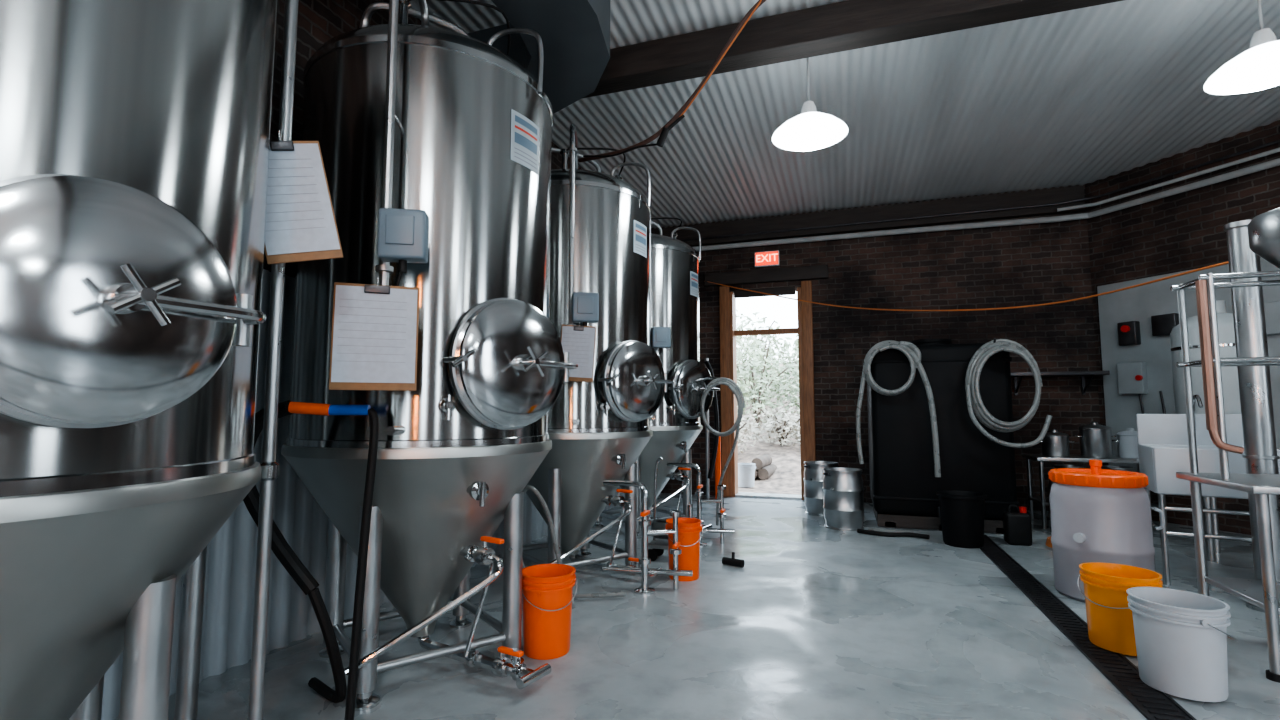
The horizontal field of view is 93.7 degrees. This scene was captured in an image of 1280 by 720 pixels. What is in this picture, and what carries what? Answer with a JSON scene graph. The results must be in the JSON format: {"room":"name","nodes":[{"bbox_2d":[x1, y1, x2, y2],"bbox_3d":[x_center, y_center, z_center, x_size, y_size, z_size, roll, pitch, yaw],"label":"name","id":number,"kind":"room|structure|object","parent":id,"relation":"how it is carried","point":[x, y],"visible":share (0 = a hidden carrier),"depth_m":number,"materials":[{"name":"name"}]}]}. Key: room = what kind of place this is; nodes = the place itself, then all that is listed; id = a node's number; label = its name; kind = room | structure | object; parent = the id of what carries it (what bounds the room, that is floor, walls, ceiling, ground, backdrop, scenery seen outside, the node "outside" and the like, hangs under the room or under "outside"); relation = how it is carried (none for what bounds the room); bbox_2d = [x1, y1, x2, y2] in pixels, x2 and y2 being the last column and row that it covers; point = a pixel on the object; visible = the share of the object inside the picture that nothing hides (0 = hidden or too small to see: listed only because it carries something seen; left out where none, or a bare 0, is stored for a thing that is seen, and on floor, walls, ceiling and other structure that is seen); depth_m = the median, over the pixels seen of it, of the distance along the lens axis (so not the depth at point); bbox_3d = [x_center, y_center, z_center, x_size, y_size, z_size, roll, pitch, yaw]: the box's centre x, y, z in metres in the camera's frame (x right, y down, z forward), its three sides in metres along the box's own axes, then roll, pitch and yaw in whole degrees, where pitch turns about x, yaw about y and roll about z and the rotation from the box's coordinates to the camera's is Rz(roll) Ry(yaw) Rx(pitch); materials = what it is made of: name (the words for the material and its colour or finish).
{"room":"brewery","nodes":[
{"label":"brewery","id":0,"kind":"room"},
{"bbox_2d":[263,0,581,277],"bbox_3d":[-2.051,-0.547,3.073,0.300,4.000,13.000,-2,-5,19],"label":"wall","id":1,"kind":"structure","parent":0,"point":[319,21],"depth_m":3.33,"materials":[{"name":"brick"}]},
{"bbox_2d":[101,269,624,719],"bbox_3d":[-1.885,0.495,2.930,0.024,1.900,12.300,-2,-5,19],"label":"wall panel","id":2,"kind":"object","parent":1,"relation":"attached to","point":[228,609],"depth_m":3.01,"materials":[{"name":"paint"}]},
{"bbox_2d":[114,493,1279,719],"bbox_3d":[2.537,1.426,1.456,9.600,0.200,13.200,-2,-5,19],"label":"floor","id":3,"kind":"structure","parent":0,"point":[817,622],"depth_m":3.09,"materials":[{"name":"concrete"}]},
{"bbox_2d":[0,0,276,719],"bbox_3d":[-1.552,-0.279,1.371,1.244,3.184,1.427,4,-6,-41],"label":"tank","id":4,"kind":"object","parent":3,"relation":"on","point":[135,134],"visible":1,"depth_m":1.20,"materials":[{"name":"metal"}]},
{"bbox_2d":[264,131,342,263],"bbox_3d":[-1.095,-0.508,1.897,0.295,0.429,0.023,3,-5,-29],"label":"clipboard","id":5,"kind":"object","parent":4,"relation":"attached to","point":[301,225],"visible":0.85,"depth_m":1.90,"materials":[{"name":"white paper"}]},
{"bbox_2d":[174,546,206,719],"bbox_3d":[-1.690,-0.554,2.389,0.070,3.900,0.070,-2,-5,19],"label":"standpipe","id":6,"kind":"object","parent":3,"relation":"on","point":[193,584],"visible":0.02,"depth_m":2.23,"materials":[{"name":"metal"}]},
{"bbox_2d":[248,0,298,719],"bbox_3d":[-1.224,-0.582,2.053,0.120,3.900,0.120,-2,-5,19],"label":"standpipe","id":7,"kind":"object","parent":3,"relation":"on","point":[270,471],"visible":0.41,"depth_m":1.97,"materials":[{"name":"metal"}]},
{"bbox_2d":[243,400,378,719],"bbox_3d":[-1.248,0.779,2.373,0.533,1.231,0.436,-2,-5,19],"label":"hose","id":8,"kind":"object","parent":3,"relation":"on","point":[280,547],"visible":0.94,"depth_m":2.29,"materials":[{"name":"black plastic"}]},
{"bbox_2d":[281,0,577,710],"bbox_3d":[-0.990,-0.146,2.962,1.243,3.184,1.470,4,-7,-43],"label":"tank","id":9,"kind":"object","parent":3,"relation":"on","point":[435,143],"visible":0.93,"depth_m":2.55,"materials":[{"name":"metal"}]},
{"bbox_2d":[329,277,419,390],"bbox_3d":[-0.964,-0.099,2.189,0.290,0.420,0.032,2,-5,-19],"label":"clipboard","id":10,"kind":"object","parent":9,"relation":"attached to","point":[374,335],"visible":1,"depth_m":2.18,"materials":[{"name":"white paper"}]},
{"bbox_2d":[522,564,576,659],"bbox_3d":[-0.463,1.259,3.012,0.291,0.390,0.292,-2,-5,19],"label":"bucket","id":11,"kind":"object","parent":3,"relation":"on","point":[547,589],"visible":0.94,"depth_m":2.92,"materials":[{"name":"plastic"}]},
{"bbox_2d":[522,485,625,608],"bbox_3d":[-0.445,1.125,3.740,0.724,0.750,0.331,3,-6,-35],"label":"hose","id":12,"kind":"object","parent":3,"relation":"on","point":[534,490],"visible":0.56,"depth_m":3.54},
{"bbox_2d":[523,124,673,578],"bbox_3d":[-0.445,-0.013,4.566,1.243,3.184,1.471,4,-7,-43],"label":"tank","id":13,"kind":"object","parent":3,"relation":"on","point":[598,430],"visible":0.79,"depth_m":4.15,"materials":[{"name":"metal"}]},
{"bbox_2d":[561,322,595,381],"bbox_3d":[-0.400,-0.055,3.827,0.238,0.395,0.030,0,-5,-3],"label":"clipboard","id":14,"kind":"object","parent":13,"relation":"attached to","point":[579,341],"visible":0.82,"depth_m":3.82,"materials":[{"name":"white paper"}]},
{"bbox_2d":[602,480,692,594],"bbox_3d":[0.044,1.176,4.000,0.610,0.720,0.226,0,-5,4],"label":"valve manifold","id":15,"kind":"object","parent":3,"relation":"on","point":[644,522],"visible":1,"depth_m":4.01,"materials":[{"name":"metal"}]},
{"bbox_2d":[593,206,719,538],"bbox_3d":[0.100,0.121,6.171,1.243,3.184,1.471,4,-7,-43],"label":"tank","id":16,"kind":"object","parent":3,"relation":"on","point":[675,425],"visible":0.5,"depth_m":5.78,"materials":[{"name":"metal"}]},
{"bbox_2d":[648,457,692,560],"bbox_3d":[0.253,1.202,4.846,0.379,0.808,0.232,-2,-5,19],"label":"cart","id":17,"kind":"object","parent":3,"relation":"on","point":[658,544],"visible":0.44,"depth_m":4.82,"materials":[{"name":"metal"}]},
{"bbox_2d":[665,517,702,580],"bbox_3d":[0.320,1.364,4.326,0.270,0.400,0.274,-2,-5,19],"label":"bucket","id":18,"kind":"object","parent":3,"relation":"on","point":[689,529],"visible":0.83,"depth_m":4.24,"materials":[{"name":"plastic"}]},
{"bbox_2d":[667,463,734,546],"bbox_3d":[0.543,1.290,5.378,0.610,0.720,0.226,0,-5,4],"label":"valve manifold","id":19,"kind":"object","parent":3,"relation":"on","point":[699,493],"visible":0.88,"depth_m":5.39,"materials":[{"name":"metal"}]},
{"bbox_2d":[702,358,720,499],"bbox_3d":[0.933,0.923,8.072,0.300,1.900,0.257,-2,-5,19],"label":"stand","id":20,"kind":"object","parent":3,"relation":"on","point":[716,454],"visible":0.63,"depth_m":8.01,"materials":[{"name":"metal"}]},
{"bbox_2d":[700,377,744,525],"bbox_3d":[0.757,0.868,5.669,0.501,1.419,0.302,-2,-5,19],"label":"coil","id":21,"kind":"object","parent":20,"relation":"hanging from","point":[731,384],"visible":0.93,"depth_m":5.60,"materials":[{"name":"plastic"}]},
{"bbox_2d":[722,552,744,566],"bbox_3d":[0.719,1.537,4.633,0.168,0.102,0.056,-3,-6,36],"label":"squeegee","id":22,"kind":"object","parent":3,"relation":"on","point":[732,561],"visible":1,"depth_m":4.61,"materials":[{"name":"black rubber"}]},
{"bbox_2d":[803,461,837,515],"bbox_3d":[2.117,1.491,6.996,0.408,0.590,0.408,-2,-5,19],"label":"beer keg","id":23,"kind":"object","parent":3,"relation":"on","point":[813,471],"visible":0.65,"depth_m":6.86,"materials":[{"name":"metal"}]},
{"bbox_2d":[822,467,863,530],"bbox_3d":[2.094,1.423,6.183,0.408,0.590,0.408,-2,-5,19],"label":"beer keg","id":24,"kind":"object","parent":3,"relation":"on","point":[843,502],"visible":0.99,"depth_m":6.03,"materials":[{"name":"metal"}]},
{"bbox_2d":[857,527,929,538],"bbox_3d":[2.427,1.663,5.774,0.636,0.040,0.239,-2,-5,19],"label":"hose","id":25,"kind":"object","parent":3,"relation":"on","point":[871,531],"visible":1,"depth_m":5.70,"materials":[{"name":"black rubber"}]},
{"bbox_2d":[867,339,1018,534],"bbox_3d":[3.192,0.759,6.520,1.310,1.970,1.155,-2,-5,19],"label":"storage tank","id":26,"kind":"object","parent":3,"relation":"on","point":[904,485],"visible":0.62,"depth_m":6.04,"materials":[{"name":"plastic"}]},
{"bbox_2d":[856,340,940,476],"bbox_3d":[2.583,0.472,6.066,0.763,1.367,0.178,-2,-5,19],"label":"coil","id":27,"kind":"object","parent":26,"relation":"attached to","point":[912,352],"visible":1,"depth_m":6.03,"materials":[{"name":"plastic"}]},
{"bbox_2d":[965,338,1051,447],"bbox_3d":[3.489,0.305,5.720,0.700,1.046,0.197,-2,-5,19],"label":"coil","id":28,"kind":"object","parent":26,"relation":"attached to","point":[975,405],"visible":1,"depth_m":5.71,"materials":[{"name":"plastic"}]},
{"bbox_2d":[936,490,986,548],"bbox_3d":[2.890,1.424,5.383,0.400,0.455,0.400,-2,-5,19],"label":"waste bin","id":29,"kind":"object","parent":3,"relation":"on","point":[962,513],"visible":1,"depth_m":5.25,"materials":[{"name":"black plastic"}]},
{"bbox_2d":[1003,505,1032,545],"bbox_3d":[3.393,1.479,5.398,0.200,0.348,0.160,-2,-5,19],"label":"jerry can","id":30,"kind":"object","parent":3,"relation":"on","point":[1017,526],"visible":1,"depth_m":5.33,"materials":[{"name":"black plastic"}]},
{"bbox_2d":[1046,536,1051,547],"bbox_3d":[3.712,1.585,5.176,0.360,0.080,0.360,-2,-5,19],"label":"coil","id":31,"kind":"object","parent":3,"relation":"on","point":[1048,541],"visible":0.2,"depth_m":5.21,"materials":[{"name":"orange plastic"}]},
{"bbox_2d":[1048,480,1053,534],"bbox_3d":[4.128,1.383,5.708,0.408,0.590,0.408,-2,-5,19],"label":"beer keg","id":32,"kind":"object","parent":3,"relation":"on","point":[1050,481],"visible":0.06,"depth_m":5.78,"materials":[{"name":"metal"}]},
{"bbox_2d":[979,535,1196,719],"bbox_3d":[1.823,1.334,1.632,0.168,0.014,8.859,-2,-5,19],"label":"floor drain","id":33,"kind":"object","parent":3,"relation":"on","point":[1153,704],"visible":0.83,"depth_m":2.99,"materials":[{"name":"metal"}]},
{"bbox_2d":[1022,454,1167,535],"bbox_3d":[4.652,1.357,6.168,1.100,0.720,0.550,-2,-5,19],"label":"worktable","id":34,"kind":"object","parent":3,"relation":"on","point":[1044,501],"visible":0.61,"depth_m":6.10,"materials":[{"name":"silver metal"}]},
{"bbox_2d":[1041,429,1074,456],"bbox_3d":[4.333,0.861,6.264,0.256,0.280,0.302,3,-6,-34],"label":"stock pot","id":35,"kind":"object","parent":34,"relation":"on","point":[1055,443],"visible":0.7,"depth_m":6.17,"materials":[{"name":"metal"}]},
{"bbox_2d":[1054,464,1085,468],"bbox_3d":[4.447,1.271,6.191,0.288,0.360,0.286,-2,-5,19],"label":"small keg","id":36,"kind":"object","parent":34,"relation":"on","point":[1056,466],"visible":0.16,"depth_m":6.21,"materials":[{"name":"metal"}]},
{"bbox_2d":[1074,422,1116,457],"bbox_3d":[4.639,0.808,6.112,0.276,0.360,0.311,3,-6,-31],"label":"stock pot","id":37,"kind":"object","parent":34,"relation":"on","point":[1095,439],"visible":1,"depth_m":6.01,"materials":[{"name":"metal"}]},
{"bbox_2d":[1101,465,1133,471],"bbox_3d":[4.826,1.260,6.064,0.288,0.360,0.286,-2,-5,19],"label":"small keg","id":38,"kind":"object","parent":34,"relation":"on","point":[1122,468],"visible":0.22,"depth_m":6.01,"materials":[{"name":"metal"}]},
{"bbox_2d":[1112,428,1138,457],"bbox_3d":[4.958,0.833,6.054,0.291,0.300,0.236,1,-5,-17],"label":"stock pot","id":39,"kind":"object","parent":34,"relation":"on","point":[1127,440],"visible":0.64,"depth_m":6.00,"materials":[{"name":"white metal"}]},
{"bbox_2d":[1048,460,1164,601],"bbox_3d":[2.997,1.091,3.913,0.536,0.875,0.535,0,-5,-1],"label":"drum","id":40,"kind":"object","parent":3,"relation":"on","point":[1098,514],"visible":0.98,"depth_m":3.74,"materials":[{"name":"plastic"}]},
{"bbox_2d":[1078,562,1162,655],"bbox_3d":[2.439,1.259,3.043,0.343,0.370,0.344,-2,-5,19],"label":"bucket","id":41,"kind":"object","parent":3,"relation":"on","point":[1109,617],"visible":0.8,"depth_m":2.98,"materials":[{"name":"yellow plastic"}]},
{"bbox_2d":[1126,587,1236,701],"bbox_3d":[2.344,1.222,2.599,0.350,0.370,0.351,-2,-5,19],"label":"bucket","id":42,"kind":"object","parent":3,"relation":"on","point":[1181,636],"visible":1,"depth_m":2.50,"materials":[{"name":"plastic"}]},
{"bbox_2d":[1170,301,1240,560],"bbox_3d":[4.798,0.562,4.944,0.568,2.100,0.570,2,-5,-26],"label":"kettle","id":43,"kind":"object","parent":3,"relation":"on","point":[1226,334],"visible":0.29,"depth_m":4.86,"materials":[{"name":"metal"}]},
{"bbox_2d":[1136,395,1279,585],"bbox_3d":[4.008,0.898,4.232,0.670,1.313,0.550,-3,-6,31],"label":"utility sink","id":44,"kind":"object","parent":3,"relation":"on","point":[1163,447],"visible":0.54,"depth_m":4.16,"materials":[{"name":"white plastic"}]},
{"bbox_2d":[1170,207,1279,682],"bbox_3d":[3.502,0.264,2.867,1.332,2.350,0.720,-2,-5,19],"label":"stand","id":45,"kind":"object","parent":3,"relation":"on","point":[1263,229],"visible":0.94,"depth_m":3.04,"materials":[{"name":"metal"}]},
{"bbox_2d":[1224,220,1279,615],"bbox_3d":[3.815,0.316,3.710,0.240,2.385,0.240,-2,-5,19],"label":"exhaust pipe","id":46,"kind":"object","parent":3,"relation":"on","point":[1258,425],"visible":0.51,"depth_m":3.69,"materials":[{"name":"metal"}]},
{"bbox_2d":[410,0,1279,227],"bbox_3d":[2.481,-2.664,1.710,9.850,0.146,13.000,-2,-5,19],"label":"ceiling","id":47,"kind":"structure","parent":0,"point":[1081,96],"depth_m":5.45,"materials":[{"name":"paint"}]},
{"bbox_2d":[468,0,609,113],"bbox_3d":[-1.111,-2.147,2.913,1.548,0.678,2.850,-2,-5,19],"label":"air duct","id":48,"kind":"object","parent":47,"relation":"hanging from","point":[574,34],"visible":0.59,"depth_m":3.43,"materials":[{"name":"metal"}]},
{"bbox_2d":[578,0,765,161],"bbox_3d":[0.191,-1.927,4.237,1.570,0.884,0.125,-3,-5,29],"label":"hose","id":49,"kind":"object","parent":47,"relation":"hanging from","point":[663,132],"visible":1,"depth_m":4.17,"materials":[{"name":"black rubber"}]},
{"bbox_2d":[772,58,847,150],"bbox_3d":[1.208,-1.950,4.307,0.524,0.818,0.524,-2,-5,19],"label":"pendant lamp","id":50,"kind":"object","parent":47,"relation":"hanging from","point":[810,130],"visible":0.91,"depth_m":4.18,"materials":[{"name":"white metal"}]},
{"bbox_2d":[583,0,1123,97],"bbox_3d":[3.073,-2.316,3.514,9.100,0.240,0.200,-2,-5,19],"label":"ceiling beam","id":51,"kind":"structure","parent":47,"relation":"attached to","point":[846,25],"depth_m":4.10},
{"bbox_2d":[1203,0,1279,94],"bbox_3d":[3.614,-2.018,3.496,0.524,0.818,0.524,-2,-5,19],"label":"pendant lamp","id":52,"kind":"object","parent":47,"relation":"hanging from","point":[1257,68],"visible":1,"depth_m":3.44,"materials":[{"name":"white metal"}]},
{"bbox_2d":[651,184,1102,510],"bbox_3d":[2.836,-0.121,8.184,6.250,4.000,0.350,-2,-5,19],"label":"wall","id":53,"kind":"structure","parent":0,"point":[1039,263],"depth_m":7.72,"materials":[{"name":"brick"}]},
{"bbox_2d":[719,286,731,496],"bbox_3d":[1.209,0.424,8.463,0.140,2.960,0.070,-2,-5,19],"label":"trim","id":54,"kind":"structure","parent":53,"relation":"attached to","point":[724,291],"depth_m":8.44,"materials":[{"name":"brown wood"}]},
{"bbox_2d":[705,265,827,286],"bbox_3d":[1.746,-1.177,8.404,1.700,0.180,0.080,-2,-5,19],"label":"trim","id":55,"kind":"structure","parent":53,"relation":"attached to","point":[816,271],"depth_m":8.35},
{"bbox_2d":[729,287,804,499],"bbox_3d":[1.781,0.454,8.404,1.010,2.890,0.320,-2,-5,19],"label":"door","id":56,"kind":"structure","parent":53,"relation":"in","point":[783,290],"depth_m":8.35,"materials":[{"name":"brown wood"}]},
{"bbox_2d":[754,250,779,267],"bbox_3d":[1.779,-1.408,8.396,0.340,0.210,0.119,-2,-5,19],"label":"exit sign","id":57,"kind":"object","parent":53,"relation":"attached to","point":[766,258],"visible":1,"depth_m":8.34,"materials":[{"name":"red plastic"}]},
{"bbox_2d":[801,280,815,460],"bbox_3d":[2.280,0.394,8.102,0.140,2.960,0.070,-2,-5,19],"label":"trim","id":58,"kind":"structure","parent":53,"relation":"attached to","point":[806,286],"depth_m":8.09,"materials":[{"name":"brown wood"}]},
{"bbox_2d":[651,185,1084,246],"bbox_3d":[2.737,-1.873,8.114,5.500,0.300,0.100,-2,-5,19],"label":"ceiling beam","id":59,"kind":"structure","parent":53,"relation":"attached to","point":[1052,195],"depth_m":7.89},
{"bbox_2d":[704,261,1228,310],"bbox_3d":[2.879,-0.856,6.537,1.116,0.927,5.600,3,-6,-32],"label":"cord","id":60,"kind":"object","parent":53,"relation":"attached to","point":[1227,262],"visible":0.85,"depth_m":5.97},
{"bbox_2d":[680,139,1279,240],"bbox_3d":[4.306,-1.906,6.603,9.269,0.135,2.136,-4,-6,42],"label":"conduit","id":61,"kind":"object","parent":53,"relation":"attached to","point":[1276,150],"visible":0.87,"depth_m":6.88,"materials":[{"name":"light grey plastic"}]},
{"bbox_2d":[692,158,1279,250],"bbox_3d":[4.317,-1.771,6.622,9.288,0.100,2.163,-4,-6,42],"label":"conduit pipe","id":62,"kind":"object","parent":53,"relation":"attached to","point":[1276,162],"visible":0.87,"depth_m":7.37,"materials":[{"name":"silver metal"}]},
{"bbox_2d":[1010,371,1109,394],"bbox_3d":[4.877,0.277,7.080,1.000,0.262,0.356,-2,-5,19],"label":"wall shelf","id":63,"kind":"object","parent":53,"relation":"attached to","point":[1082,374],"visible":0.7,"depth_m":6.97,"materials":[{"name":"metal"}]},
{"bbox_2d":[1085,120,1279,534],"bbox_3d":[6.598,-0.424,4.545,0.301,4.000,6.000,2,-5,-22],"label":"wall","id":64,"kind":"structure","parent":0,"point":[1183,231],"depth_m":6.38,"materials":[{"name":"brick"}]},
{"bbox_2d":[1097,257,1279,471],"bbox_3d":[5.796,0.134,5.822,0.180,2.200,2.450,2,-5,-22],"label":"panel board","id":65,"kind":"object","parent":64,"relation":"attached to","point":[1136,323],"visible":0.42,"depth_m":6.55,"materials":[{"name":"metal"}]},
{"label":"outside","id":66,"kind":"structure","parent":0,"visible":0},
{"bbox_2d":[737,363,800,494],"bbox_3d":[4.436,1.000,16.197,22.000,3.358,16.000,-2,-5,19],"label":"ground","id":67,"kind":"structure","parent":66,"point":[786,479],"depth_m":11.44,"materials":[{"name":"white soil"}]},
{"bbox_2d":[738,463,755,487],"bbox_3d":[1.736,1.888,9.839,0.338,0.370,0.335,-2,-5,19],"label":"bucket","id":68,"kind":"object","parent":67,"relation":"on","point":[746,471],"visible":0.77,"depth_m":9.72,"materials":[{"name":"plastic"}]},
{"bbox_2d":[737,414,760,452],"bbox_3d":[1.681,1.480,11.814,1.404,1.037,1.410,-2,-5,19],"label":"dry shrub","id":69,"kind":"object","parent":67,"relation":"on","point":[741,436],"visible":0.19,"depth_m":11.58,"materials":[{"name":"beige plant"}]},
{"bbox_2d":[752,455,776,479],"bbox_3d":[2.169,1.895,10.653,0.397,0.390,0.648,-3,-5,28],"label":"log pile","id":70,"kind":"object","parent":67,"relation":"on","point":[764,469],"visible":0.8,"depth_m":10.40,"materials":[{"name":"wood"}]},
{"bbox_2d":[736,309,797,401],"bbox_3d":[2.579,-0.033,16.603,3.572,2.778,3.664,-2,-5,19],"label":"shrub","id":71,"kind":"object","parent":67,"relation":"on","point":[741,326],"visible":0.16,"depth_m":16.13,"materials":[{"name":"green plant"}]},
{"bbox_2d":[736,335,798,425],"bbox_3d":[2.688,0.522,13.929,2.382,2.326,2.330,-2,-5,19],"label":"shrub","id":72,"kind":"object","parent":67,"relation":"on","point":[753,393],"visible":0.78,"depth_m":13.55,"materials":[{"name":"green plant"}]},
{"bbox_2d":[744,406,799,445],"bbox_3d":[2.933,1.399,12.255,1.618,0.919,1.578,-2,-5,19],"label":"dry shrub","id":73,"kind":"object","parent":67,"relation":"on","point":[770,423],"visible":0.81,"depth_m":12.08,"materials":[{"name":"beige plant"}]},
{"bbox_2d":[768,341,799,413],"bbox_3d":[4.175,0.499,14.221,2.239,2.069,2.148,-2,-5,19],"label":"shrub","id":74,"kind":"object","parent":67,"relation":"on","point":[796,360],"visible":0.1,"depth_m":14.19,"materials":[{"name":"green plant"}]},
{"bbox_2d":[787,334,797,357],"bbox_3d":[5.767,-0.106,16.055,3.640,2.614,3.599,-2,-5,19],"label":"shrub","id":75,"kind":"object","parent":67,"relation":"on","point":[795,342],"visible":0.02,"depth_m":16.13,"materials":[{"name":"green plant"}]},
{"bbox_2d":[794,424,799,442],"bbox_3d":[3.653,1.478,11.579,1.367,0.827,1.410,-2,-5,19],"label":"dry shrub","id":76,"kind":"object","parent":67,"relation":"on","point":[798,432],"visible":0.02,"depth_m":11.62,"materials":[{"name":"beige plant"}]}
]}

